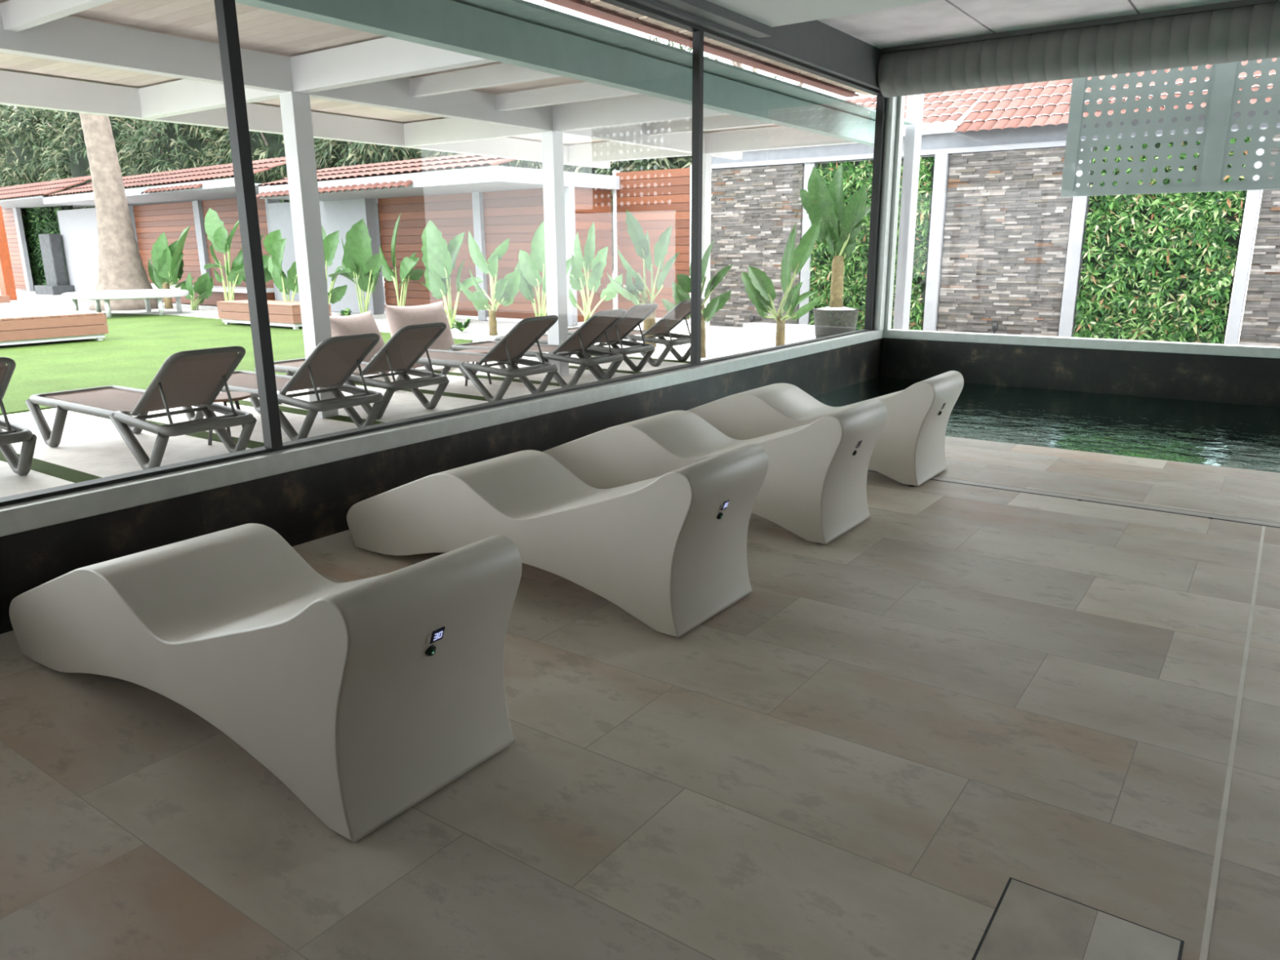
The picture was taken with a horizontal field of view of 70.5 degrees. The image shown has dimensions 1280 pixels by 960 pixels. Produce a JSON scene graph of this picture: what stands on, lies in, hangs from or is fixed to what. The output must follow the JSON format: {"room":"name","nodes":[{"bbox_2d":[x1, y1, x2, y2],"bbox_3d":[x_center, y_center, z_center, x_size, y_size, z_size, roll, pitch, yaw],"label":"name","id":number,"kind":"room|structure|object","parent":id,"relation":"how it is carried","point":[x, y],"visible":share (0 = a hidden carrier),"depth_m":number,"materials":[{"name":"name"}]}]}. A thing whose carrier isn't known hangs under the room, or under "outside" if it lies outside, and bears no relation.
{"room":"spa","nodes":[
{"label":"spa","id":0,"kind":"room"},
{"bbox_2d":[0,337,882,634],"bbox_3d":[-1.070,-0.872,5.960,0.220,4.845,14.530,10,17,34],"label":"wall","id":1,"kind":"structure","parent":0,"point":[303,505],"depth_m":5.08,"materials":[{"name":"black stone"}]},
{"bbox_2d":[0,0,905,537],"bbox_3d":[-0.495,-1.985,6.400,0.235,2.945,12.550,10,17,34],"label":"window","id":2,"kind":"structure","parent":1,"relation":"in","point":[24,512],"depth_m":5.57,"materials":[{"name":"grey metal"}]},
{"bbox_2d":[542,0,874,97],"bbox_3d":[-1.205,-3.557,5.957,0.920,0.101,15.482,10,17,34],"label":"roof eave","id":3,"kind":"object","parent":1,"relation":"attached to","point":[599,9],"visible":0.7,"depth_m":8.84,"materials":[{"name":"ceramic"}]},
{"bbox_2d":[653,0,881,84],"bbox_3d":[-1.023,-3.486,5.242,0.380,0.575,14.530,10,17,34],"label":"ceiling beam","id":4,"kind":"structure","parent":1,"relation":"attached to","point":[817,41],"depth_m":8.85,"materials":[{"name":"grey paint"}]},
{"bbox_2d":[0,435,1279,959],"bbox_3d":[1.320,1.086,2.212,8.430,0.120,10.570,10,17,34],"label":"floor","id":5,"kind":"structure","parent":0,"point":[940,701],"depth_m":2.75,"materials":[{"name":"tile"}]},
{"bbox_2d":[8,523,521,842],"bbox_3d":[-1.417,0.436,3.154,2.168,0.709,0.630,10,17,34],"label":"lounger","id":6,"kind":"object","parent":5,"relation":"on","point":[366,698],"visible":1,"depth_m":2.64,"materials":[{"name":"white plastic"}]},
{"bbox_2d":[346,443,768,637],"bbox_3d":[-0.498,0.108,4.409,2.168,0.709,0.630,10,17,34],"label":"lounger","id":7,"kind":"object","parent":5,"relation":"on","point":[669,549],"visible":0.99,"depth_m":3.92,"materials":[{"name":"white plastic"}]},
{"bbox_2d":[542,399,887,544],"bbox_3d":[0.335,-0.190,5.546,2.168,0.709,0.630,10,17,34],"label":"lounger","id":8,"kind":"object","parent":5,"relation":"on","point":[814,486],"visible":0.88,"depth_m":5.03,"materials":[{"name":"white plastic"}]},
{"bbox_2d":[687,370,964,486],"bbox_3d":[1.179,-0.491,6.698,2.168,0.709,0.630,10,17,34],"label":"lounger","id":9,"kind":"object","parent":5,"relation":"on","point":[909,449],"visible":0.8,"depth_m":6.19,"materials":[{"name":"white plastic"}]},
{"bbox_2d":[867,467,1279,528],"bbox_3d":[2.479,0.065,5.914,5.780,0.004,0.116,10,17,34],"label":"floor drain","id":10,"kind":"object","parent":5,"relation":"on","point":[1211,516],"visible":0.73,"depth_m":5.61,"materials":[{"name":"grey metal"}]},
{"bbox_2d":[971,877,1184,959],"bbox_3d":[0.982,1.070,2.033,0.383,0.003,0.383,10,17,34],"label":"access hatch","id":11,"kind":"object","parent":5,"relation":"on","point":[1028,922],"visible":1,"depth_m":2.10,"materials":[{"name":"beige tile"}]},
{"bbox_2d":[1199,525,1265,959],"bbox_3d":[0.921,1.192,1.563,0.014,0.001,9.020,10,17,34],"label":"trim","id":12,"kind":"structure","parent":5,"relation":"on","point":[1211,897],"depth_m":2.66,"materials":[{"name":"metal"}]},
{"bbox_2d":[817,0,1239,48],"bbox_3d":[5.489,-4.170,6.974,8.430,0.200,3.540,10,17,34],"label":"ceiling","id":13,"kind":"structure","parent":0,"point":[942,20],"depth_m":8.86,"materials":[{"name":"white paint"}]},
{"bbox_2d":[706,0,940,26],"bbox_3d":[1.417,-2.537,1.319,8.270,0.500,10.770,10,17,34],"label":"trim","id":14,"kind":"structure","parent":13,"relation":"attached to","point":[772,13],"depth_m":7.31,"materials":[{"name":"white paint"}]},
{"bbox_2d":[878,0,1279,97],"bbox_3d":[6.259,-4.103,8.100,8.400,0.500,0.500,10,17,34],"label":"ventilation duct","id":15,"kind":"object","parent":13,"relation":"hanging from","point":[1241,30],"visible":1,"depth_m":9.08,"materials":[{"name":"grey metal"}]},
{"bbox_2d":[880,337,1279,406],"bbox_3d":[6.607,-0.333,9.541,8.430,1.915,0.220,10,17,34],"label":"wall","id":16,"kind":"structure","parent":0,"point":[1235,380],"depth_m":10.23,"materials":[{"name":"black tile"}]},
{"bbox_2d":[883,328,1279,358],"bbox_3d":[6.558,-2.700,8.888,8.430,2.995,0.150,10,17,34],"label":"window sill","id":17,"kind":"structure","parent":16,"relation":"in","point":[1273,352],"depth_m":10.18,"materials":[{"name":"grey stone"}]},
{"label":"outside","id":18,"kind":"structure","parent":0,"visible":0},
{"bbox_2d":[0,271,1249,344],"bbox_3d":[-14.119,-6.778,33.913,87.000,0.388,80.000,10,17,34],"label":"ground","id":19,"kind":"structure","parent":18,"point":[477,331],"depth_m":23.02,"materials":[{"name":"white stone"}]},
{"bbox_2d":[0,294,10,302],"bbox_3d":[-25.009,-6.304,31.119,10.500,0.230,2.000,10,17,34],"label":"platform","id":20,"kind":"object","parent":19,"relation":"on","point":[3,299],"visible":1,"depth_m":28.85,"materials":[{"name":"orange wood"}]},
{"bbox_2d":[0,105,14,186],"bbox_3d":[-34.422,-15.664,47.668,7.363,10.296,6.049,10,17,34],"label":"tree","id":21,"kind":"object","parent":19,"relation":"on","point":[9,105],"visible":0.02,"depth_m":45.78,"materials":[{"name":"green plant"}]},
{"bbox_2d":[0,104,77,208],"bbox_3d":[-28.618,-14.531,43.861,7.364,9.912,5.751,7,16,27],"label":"tree","id":22,"kind":"object","parent":19,"relation":"on","point":[17,133],"visible":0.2,"depth_m":41.52,"materials":[{"name":"green plant"}]},
{"bbox_2d":[0,291,91,304],"bbox_3d":[-23.127,-6.772,33.293,15.000,0.030,3.400,10,17,34],"label":"path","id":23,"kind":"structure","parent":19,"relation":"on","point":[22,296],"depth_m":30.01,"materials":[{"name":"white concrete"}]},
{"bbox_2d":[0,205,17,300],"bbox_3d":[-20.831,-7.383,29.550,0.440,2.980,0.300,10,17,34],"label":"timber post","id":24,"kind":"object","parent":23,"relation":"on","point":[7,287],"visible":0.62,"depth_m":29.53,"materials":[{"name":"orange wood"}]},
{"bbox_2d":[34,233,75,295],"bbox_3d":[-21.785,-8.010,33.676,1.500,2.200,1.000,10,17,34],"label":"stone fountain","id":25,"kind":"object","parent":23,"relation":"on","point":[51,245],"visible":0.8,"depth_m":33.41,"materials":[{"name":"grey stone"}]},
{"bbox_2d":[34,284,75,295],"bbox_3d":[-21.779,-7.114,33.906,1.500,0.350,1.000,10,17,34],"label":"basin","id":26,"kind":"object","parent":25,"relation":"attached to","point":[51,290],"depth_m":33.43,"materials":[{"name":"grey stone"}]},
{"bbox_2d":[0,175,93,291],"bbox_3d":[-24.239,-9.512,35.768,15.836,4.104,3.723,11,18,37],"label":"building","id":27,"kind":"structure","parent":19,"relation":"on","point":[11,208],"depth_m":36.28,"materials":[{"name":"paint"}]},
{"bbox_2d":[20,205,73,289],"bbox_3d":[-24.137,-9.352,36.764,4.648,3.300,0.557,10,17,34],"label":"hedge","id":28,"kind":"object","parent":19,"relation":"on","point":[36,220],"visible":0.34,"depth_m":36.89,"materials":[{"name":"green plant"}]},
{"bbox_2d":[31,108,147,249],"bbox_3d":[-23.107,-13.596,40.089,7.295,9.896,5.964,3,15,14],"label":"tree","id":29,"kind":"object","parent":19,"relation":"on","point":[76,155],"visible":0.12,"depth_m":38.23,"materials":[{"name":"green plant"}]},
{"bbox_2d":[79,112,158,311],"bbox_3d":[-14.940,-8.373,24.911,5.072,7.211,5.072,10,17,34],"label":"trunk","id":30,"kind":"object","parent":19,"relation":"on","point":[121,267],"visible":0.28,"depth_m":24.59,"materials":[{"name":"brown plant"}]},
{"bbox_2d":[42,156,286,305],"bbox_3d":[-14.893,-7.620,28.452,16.773,3.941,3.803,11,18,37],"label":"building","id":31,"kind":"structure","parent":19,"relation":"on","point":[177,200],"depth_m":27.76,"materials":[{"name":"white paint"}]},
{"bbox_2d":[111,117,228,239],"bbox_3d":[-17.876,-12.598,36.416,7.214,9.713,5.699,6,16,23],"label":"tree","id":32,"kind":"object","parent":19,"relation":"on","point":[166,146],"visible":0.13,"depth_m":34.55,"materials":[{"name":"green plant"}]},
{"bbox_2d":[147,226,195,308],"bbox_3d":[-13.005,-5.836,24.921,2.472,2.214,0.721,10,17,34],"label":"plant","id":33,"kind":"object","parent":19,"relation":"on","point":[167,264],"visible":0.97,"depth_m":24.62,"materials":[{"name":"green plant"}]},
{"bbox_2d":[180,271,213,310],"bbox_3d":[-11.956,-5.082,24.386,1.575,1.029,0.399,13,20,42],"label":"plant","id":34,"kind":"object","parent":19,"relation":"on","point":[203,286],"visible":0.98,"depth_m":24.18,"materials":[{"name":"green plant"}]},
{"bbox_2d":[204,208,245,301],"bbox_3d":[-10.137,-5.399,22.381,2.027,2.608,0.561,10,17,34],"label":"plant","id":35,"kind":"object","parent":19,"relation":"on","point":[215,229],"visible":0.82,"depth_m":22.57,"materials":[{"name":"green plant"}]},
{"bbox_2d":[0,312,472,415],"bbox_3d":[-24.898,-3.614,21.036,44.750,0.022,17.900,10,17,34],"label":"lawn","id":36,"kind":"structure","parent":19,"relation":"on","point":[135,347],"depth_m":14.36,"materials":[{"name":"green plant"}]},
{"bbox_2d":[0,309,108,345],"bbox_3d":[-11.270,-2.511,15.330,1.800,0.485,3.500,10,17,34],"label":"wooden planter","id":37,"kind":"object","parent":36,"relation":"on","point":[55,325],"visible":1,"depth_m":15.59,"materials":[{"name":"brown wood"}]},
{"bbox_2d":[61,288,188,317],"bbox_3d":[-12.919,-4.463,22.870,2.800,0.570,2.800,10,17,34],"label":"bench","id":38,"kind":"object","parent":36,"relation":"on","point":[159,294],"visible":0.94,"depth_m":22.19,"materials":[{"name":"white paint"}]},
{"bbox_2d":[216,299,331,328],"bbox_3d":[-7.744,-3.512,19.136,2.700,0.485,0.900,10,17,34],"label":"planter","id":39,"kind":"object","parent":36,"relation":"on","point":[283,313],"visible":0.6,"depth_m":18.71,"materials":[{"name":"brown wood"}]},
{"bbox_2d":[237,234,272,282],"bbox_3d":[-9.703,-5.468,22.953,1.814,2.446,0.477,10,17,34],"label":"plant","id":40,"kind":"object","parent":19,"relation":"on","point":[268,277],"visible":0.06,"depth_m":22.88,"materials":[{"name":"green plant"}]},
{"bbox_2d":[197,126,337,202],"bbox_3d":[-12.865,-11.367,33.054,6.823,8.927,5.656,6,16,25],"label":"tree","id":41,"kind":"object","parent":19,"relation":"on","point":[264,145],"visible":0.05,"depth_m":31.38,"materials":[{"name":"green plant"}]},
{"bbox_2d":[262,229,298,301],"bbox_3d":[-8.093,-4.671,20.670,1.869,2.013,0.538,11,18,37],"label":"plant","id":42,"kind":"object","parent":19,"relation":"on","point":[274,245],"visible":0.8,"depth_m":20.65,"materials":[{"name":"green plant"}]},
{"bbox_2d":[321,226,356,304],"bbox_3d":[-7.132,-4.732,20.695,2.009,2.106,0.576,10,17,34],"label":"plant","id":43,"kind":"object","parent":19,"relation":"on","point":[331,242],"visible":0.45,"depth_m":20.60,"materials":[{"name":"green plant"}]},
{"bbox_2d":[334,307,355,315],"bbox_3d":[-6.714,-3.786,20.670,0.518,0.265,0.598,5,15,19],"label":"shrub","id":44,"kind":"object","parent":19,"relation":"on","point":[347,312],"visible":0.74,"depth_m":20.64,"materials":[{"name":"green plant"}]},
{"bbox_2d":[341,218,383,313],"bbox_3d":[-6.219,-4.752,20.485,1.337,2.235,0.478,5,15,20],"label":"plant","id":45,"kind":"object","parent":19,"relation":"on","point":[357,256],"visible":0.91,"depth_m":20.40,"materials":[{"name":"green plant"}]},
{"bbox_2d":[0,345,732,497],"bbox_3d":[-3.416,-0.419,7.987,5.740,0.018,15.000,10,17,34],"label":"paving","id":46,"kind":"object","parent":19,"relation":"on","point":[91,447],"visible":0.18,"depth_m":8.18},
{"bbox_2d":[0,356,36,475],"bbox_3d":[-5.234,-0.497,6.543,2.312,0.886,0.744,10,17,34],"label":"sun lounger","id":47,"kind":"object","parent":46,"relation":"on","point":[15,433],"visible":1,"depth_m":6.28,"materials":[{"name":"plastic"}]},
{"bbox_2d":[25,346,257,469],"bbox_3d":[-3.949,-0.656,7.125,2.312,0.886,0.744,10,17,34],"label":"sun lounger","id":48,"kind":"object","parent":46,"relation":"on","point":[195,377],"visible":0.92,"depth_m":6.72,"materials":[{"name":"plastic"}]},
{"bbox_2d":[208,391,252,445],"bbox_3d":[-3.445,-0.510,7.548,0.430,0.394,0.430,10,17,34],"label":"side table","id":49,"kind":"object","parent":46,"relation":"on","point":[222,397],"visible":0.45,"depth_m":7.46,"materials":[{"name":"plastic"}]},
{"bbox_2d":[182,333,385,440],"bbox_3d":[-3.236,-0.902,8.065,2.312,0.886,0.744,10,17,34],"label":"sun lounger","id":50,"kind":"object","parent":46,"relation":"on","point":[334,359],"visible":0.73,"depth_m":7.59,"materials":[{"name":"plastic"}]},
{"bbox_2d":[254,322,449,419],"bbox_3d":[-2.905,-1.174,9.119,2.312,0.886,0.744,10,17,34],"label":"sun lounger","id":51,"kind":"object","parent":46,"relation":"on","point":[409,343],"visible":0.58,"depth_m":8.62,"materials":[{"name":"plastic"}]},
{"bbox_2d":[329,310,390,376],"bbox_3d":[-3.449,-1.639,11.074,0.593,0.800,0.820,8,16,29],"label":"floor cushion","id":52,"kind":"object","parent":46,"relation":"on","point":[363,322],"visible":0.34,"depth_m":10.95,"materials":[{"name":"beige fabric"}]},
{"bbox_2d":[382,301,454,368],"bbox_3d":[-2.857,-1.901,11.958,0.593,0.860,0.980,11,18,37],"label":"floor cushion","id":53,"kind":"object","parent":46,"relation":"on","point":[397,317],"visible":0.44,"depth_m":11.81,"materials":[{"name":"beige fabric"}]},
{"bbox_2d":[0,0,915,418],"bbox_3d":[-3.744,-1.940,7.431,5.702,3.220,18.200,10,17,34],"label":"pergola","id":54,"kind":"object","parent":46,"relation":"on","point":[512,79],"visible":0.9,"depth_m":8.36,"materials":[{"name":"white paint"}]},
{"bbox_2d":[370,315,558,402],"bbox_3d":[-1.918,-1.385,9.912,2.312,0.886,0.744,10,17,34],"label":"sun lounger","id":55,"kind":"object","parent":46,"relation":"on","point":[509,349],"visible":0.73,"depth_m":9.46,"materials":[{"name":"plastic"}]},
{"bbox_2d":[458,349,492,386],"bbox_3d":[-1.932,-1.321,10.668,0.430,0.394,0.430,10,17,34],"label":"side table","id":56,"kind":"object","parent":46,"relation":"on","point":[478,351],"visible":0.34,"depth_m":10.65,"materials":[{"name":"plastic"}]},
{"bbox_2d":[448,308,626,387],"bbox_3d":[-1.229,-1.618,10.803,2.312,0.886,0.744,10,17,34],"label":"sun lounger","id":57,"kind":"object","parent":46,"relation":"on","point":[579,342],"visible":0.79,"depth_m":10.35,"materials":[{"name":"plastic"}]},
{"bbox_2d":[493,303,657,377],"bbox_3d":[-0.842,-1.872,11.784,2.312,0.886,0.744,10,17,34],"label":"sun lounger","id":58,"kind":"object","parent":46,"relation":"on","point":[635,315],"visible":0.56,"depth_m":11.30,"materials":[{"name":"plastic"}]},
{"bbox_2d":[568,298,704,366],"bbox_3d":[-0.205,-2.130,12.770,2.312,0.886,0.744,10,17,34],"label":"sun lounger","id":59,"kind":"object","parent":46,"relation":"on","point":[662,328],"visible":0.52,"depth_m":12.24,"materials":[{"name":"plastic"}]},
{"bbox_2d":[662,240,733,357],"bbox_3d":[0.786,-2.582,12.973,1.214,1.650,0.460,13,20,43],"label":"plant","id":60,"kind":"object","parent":46,"relation":"on","point":[680,290],"visible":0.52,"depth_m":12.85,"materials":[{"name":"green plant"}]},
{"bbox_2d":[313,137,442,252],"bbox_3d":[-8.248,-10.309,29.956,6.428,8.351,5.157,10,17,34],"label":"tree","id":61,"kind":"object","parent":19,"relation":"on","point":[348,153],"visible":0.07,"depth_m":28.32,"materials":[{"name":"green plant"}]},
{"bbox_2d":[379,212,423,306],"bbox_3d":[-5.150,-4.515,19.338,1.363,2.329,0.579,10,17,34],"label":"plant","id":62,"kind":"object","parent":19,"relation":"on","point":[406,265],"visible":0.86,"depth_m":19.49,"materials":[{"name":"green plant"}]},
{"bbox_2d":[256,154,621,325],"bbox_3d":[-5.829,-5.683,21.436,11.021,3.548,3.803,11,18,37],"label":"cabana","id":63,"kind":"object","parent":19,"relation":"on","point":[495,204],"visible":0.67,"depth_m":19.81,"materials":[{"name":"white paint"}]},
{"bbox_2d":[420,220,483,328],"bbox_3d":[-3.815,-4.099,18.200,1.799,2.175,0.554,6,16,25],"label":"plant","id":64,"kind":"object","parent":19,"relation":"on","point":[438,258],"visible":0.88,"depth_m":18.07,"materials":[{"name":"green plant"}]},
{"bbox_2d":[448,316,477,331],"bbox_3d":[-3.419,-2.981,17.402,0.711,0.282,0.512,-3,15,-8],"label":"shrub","id":65,"kind":"object","parent":19,"relation":"on","point":[459,326],"visible":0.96,"depth_m":17.39,"materials":[{"name":"green plant"}]},
{"bbox_2d":[417,149,542,172],"bbox_3d":[-4.066,-9.233,27.169,5.969,7.593,4.782,8,17,31],"label":"tree","id":66,"kind":"object","parent":19,"relation":"on","point":[516,163],"visible":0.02,"depth_m":25.73,"materials":[{"name":"green plant"}]},
{"bbox_2d":[458,231,519,335],"bbox_3d":[-2.809,-3.593,16.538,0.415,1.888,1.774,-13,19,-40],"label":"plant","id":67,"kind":"object","parent":19,"relation":"on","point":[504,291],"visible":1,"depth_m":16.61,"materials":[{"name":"green plant"}]},
{"bbox_2d":[563,155,691,275],"bbox_3d":[-0.260,-8.401,24.599,5.452,7.204,4.330,10,17,34],"label":"tree","id":68,"kind":"object","parent":19,"relation":"on","point":[661,163],"visible":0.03,"depth_m":23.18,"materials":[{"name":"green plant"}]},
{"bbox_2d":[612,164,691,324],"bbox_3d":[0.366,-4.894,19.003,2.180,3.140,0.160,10,17,34],"label":"wooden fence","id":69,"kind":"object","parent":19,"relation":"on","point":[659,200],"visible":0.63,"depth_m":18.88,"materials":[{"name":"brown wood"}]},
{"bbox_2d":[546,322,815,354],"bbox_3d":[1.586,-2.465,15.817,6.940,0.024,3.980,10,17,34],"label":"terrace","id":70,"kind":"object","parent":19,"relation":"on","point":[722,340],"visible":0.14,"depth_m":15.51,"materials":[{"name":"white concrete"}]},
{"bbox_2d":[514,221,571,333],"bbox_3d":[-1.869,-3.711,16.682,1.429,2.046,0.381,10,17,34],"label":"plant","id":71,"kind":"object","parent":70,"relation":"on","point":[530,276],"visible":0.67,"depth_m":16.70,"materials":[{"name":"green plant"}]},
{"bbox_2d":[568,222,622,322],"bbox_3d":[-0.770,-3.530,15.994,1.327,2.008,0.476,10,17,34],"label":"plant","id":72,"kind":"object","parent":70,"relation":"on","point":[577,281],"visible":0.94,"depth_m":16.07,"materials":[{"name":"green plant"}]},
{"bbox_2d":[606,209,679,346],"bbox_3d":[0.075,-3.164,14.304,1.331,2.126,0.560,10,17,34],"label":"plant","id":73,"kind":"object","parent":70,"relation":"on","point":[641,242],"visible":0.95,"depth_m":14.14,"materials":[{"name":"green plant"}]},
{"bbox_2d":[742,322,815,336],"bbox_3d":[2.682,-2.760,16.571,1.600,0.158,0.400,10,17,34],"label":"kerb","id":74,"kind":"object","parent":70,"relation":"on","point":[752,327],"visible":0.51,"depth_m":16.50,"materials":[{"name":"paint"}]},
{"bbox_2d":[741,217,823,346],"bbox_3d":[2.073,-2.866,13.456,1.538,1.942,0.538,10,17,34],"label":"plant","id":75,"kind":"object","parent":70,"relation":"on","point":[760,289],"visible":0.99,"depth_m":13.40,"materials":[{"name":"green plant"}]},
{"bbox_2d":[813,306,859,338],"bbox_3d":[3.226,-2.565,14.957,0.757,0.574,0.757,10,17,34],"label":"plant pot","id":76,"kind":"object","parent":70,"relation":"on","point":[828,321],"visible":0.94,"depth_m":14.67,"materials":[{"name":"white stone"}]},
{"bbox_2d":[800,163,871,307],"bbox_3d":[3.146,-3.950,14.675,1.255,2.273,0.416,5,15,21],"label":"plant","id":77,"kind":"object","parent":76,"relation":"on","point":[840,224],"visible":0.96,"depth_m":14.55,"materials":[{"name":"green plant"}]},
{"bbox_2d":[893,93,924,329],"bbox_3d":[3.897,-3.914,13.149,0.150,4.100,0.280,10,17,34],"label":"post","id":78,"kind":"object","parent":70,"relation":"on","point":[914,109],"visible":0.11,"depth_m":13.07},
{"bbox_2d":[644,33,722,62],"bbox_3d":[0.749,-10.719,30.848,5.560,8.578,6.889,-11,18,-35],"label":"tree","id":79,"kind":"object","parent":19,"relation":"on","point":[682,47],"visible":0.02,"depth_m":29.45,"materials":[{"name":"green plant"}]},
{"bbox_2d":[671,60,805,168],"bbox_3d":[3.084,-7.840,22.315,4.787,7.206,4.099,10,17,34],"label":"tree","id":80,"kind":"object","parent":19,"relation":"on","point":[735,64],"visible":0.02,"depth_m":22.13,"materials":[{"name":"green plant"}]},
{"bbox_2d":[749,315,754,322],"bbox_3d":[2.218,-3.135,17.928,0.090,0.240,0.088,10,17,34],"label":"spotlight","id":81,"kind":"object","parent":19,"relation":"on","point":[752,317],"visible":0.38,"depth_m":17.88,"materials":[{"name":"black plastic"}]},
{"bbox_2d":[709,164,804,326],"bbox_3d":[2.193,-4.550,17.833,2.190,3.030,0.235,10,17,34],"label":"stone wall","id":82,"kind":"structure","parent":19,"relation":"on","point":[755,211],"depth_m":17.63,"materials":[{"name":"grey stone"}]},
{"bbox_2d":[799,162,817,324],"bbox_3d":[3.214,-4.399,17.172,0.200,3.050,0.280,10,17,34],"label":"post","id":83,"kind":"object","parent":19,"relation":"on","point":[806,274],"visible":0.36,"depth_m":17.14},
{"bbox_2d":[808,155,934,330],"bbox_3d":[4.133,-4.194,16.386,2.200,3.030,0.422,10,17,34],"label":"wall","id":84,"kind":"structure","parent":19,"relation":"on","point":[856,174],"depth_m":16.27,"materials":[{"name":"green plant"}]},
{"bbox_2d":[922,153,951,331],"bbox_3d":[5.162,-4.045,15.736,0.210,3.050,0.280,10,17,34],"label":"post","id":85,"kind":"object","parent":19,"relation":"on","point":[941,167],"visible":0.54,"depth_m":15.60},
{"bbox_2d":[991,322,997,333],"bbox_3d":[5.996,-2.516,15.322,0.090,0.283,0.088,10,17,34],"label":"spotlight","id":86,"kind":"object","parent":19,"relation":"on","point":[994,326],"visible":0.72,"depth_m":15.28,"materials":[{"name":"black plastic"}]},
{"bbox_2d":[937,147,1072,336],"bbox_3d":[6.096,-3.890,15.146,1.980,3.030,0.235,10,17,34],"label":"stone wall","id":87,"kind":"structure","parent":19,"relation":"on","point":[1007,223],"depth_m":15.03,"materials":[{"name":"grey stone"}]},
{"bbox_2d":[711,57,1279,169],"bbox_3d":[6.565,-6.110,14.978,12.204,1.308,2.077,10,17,34],"label":"roof","id":88,"kind":"structure","parent":87,"relation":"on","point":[1030,132],"depth_m":15.08,"materials":[{"name":"red tile"}]},
{"bbox_2d":[1057,146,1095,337],"bbox_3d":[6.977,-3.737,14.486,0.200,3.050,0.280,10,17,34],"label":"post","id":89,"kind":"object","parent":19,"relation":"on","point":[1080,206],"visible":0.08,"depth_m":14.44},
{"bbox_2d":[1072,137,1250,344],"bbox_3d":[7.892,-3.558,13.803,2.070,3.030,0.414,10,17,34],"label":"wall","id":90,"kind":"structure","parent":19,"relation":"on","point":[1157,267],"depth_m":13.79,"materials":[{"name":"green plant"}]},
{"bbox_2d":[1224,136,1265,344],"bbox_3d":[8.841,-3.422,13.203,0.150,3.050,0.280,10,17,34],"label":"post","id":91,"kind":"object","parent":19,"relation":"on","point":[1253,199],"visible":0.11,"depth_m":13.15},
{"bbox_2d":[1238,134,1279,346],"bbox_3d":[9.955,-3.236,12.489,2.480,3.030,0.235,10,17,34],"label":"stone wall","id":92,"kind":"structure","parent":19,"relation":"on","point":[1260,324],"depth_m":13.11,"materials":[{"name":"grey stone"}]},
{"bbox_3d":[6.577,-4.408,8.497,8.430,0.510,0.220,10,17,34],"label":"trim","id":93,"kind":"structure","parent":0,"visible":0},
{"bbox_2d":[1060,57,1279,196],"bbox_3d":[6.262,-3.787,9.328,3.500,1.523,0.470,10,17,34],"label":"screen","id":94,"kind":"object","parent":93,"relation":"attached to","point":[1224,84],"visible":0.94,"depth_m":9.87,"materials":[{"name":"grey metal"}]},
{"bbox_3d":[5.434,0.322,7.999,8.430,1.329,3.840,10,17,34],"label":"basin","id":95,"kind":"object","parent":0,"visible":0},
{"bbox_2d":[813,376,1279,472],"bbox_3d":[5.458,-0.371,7.864,8.426,0.010,3.736,10,17,34],"label":"pool water","id":96,"kind":"object","parent":95,"relation":"in","point":[1231,435],"visible":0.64,"depth_m":8.55,"materials":[{"name":"teal liquid"}]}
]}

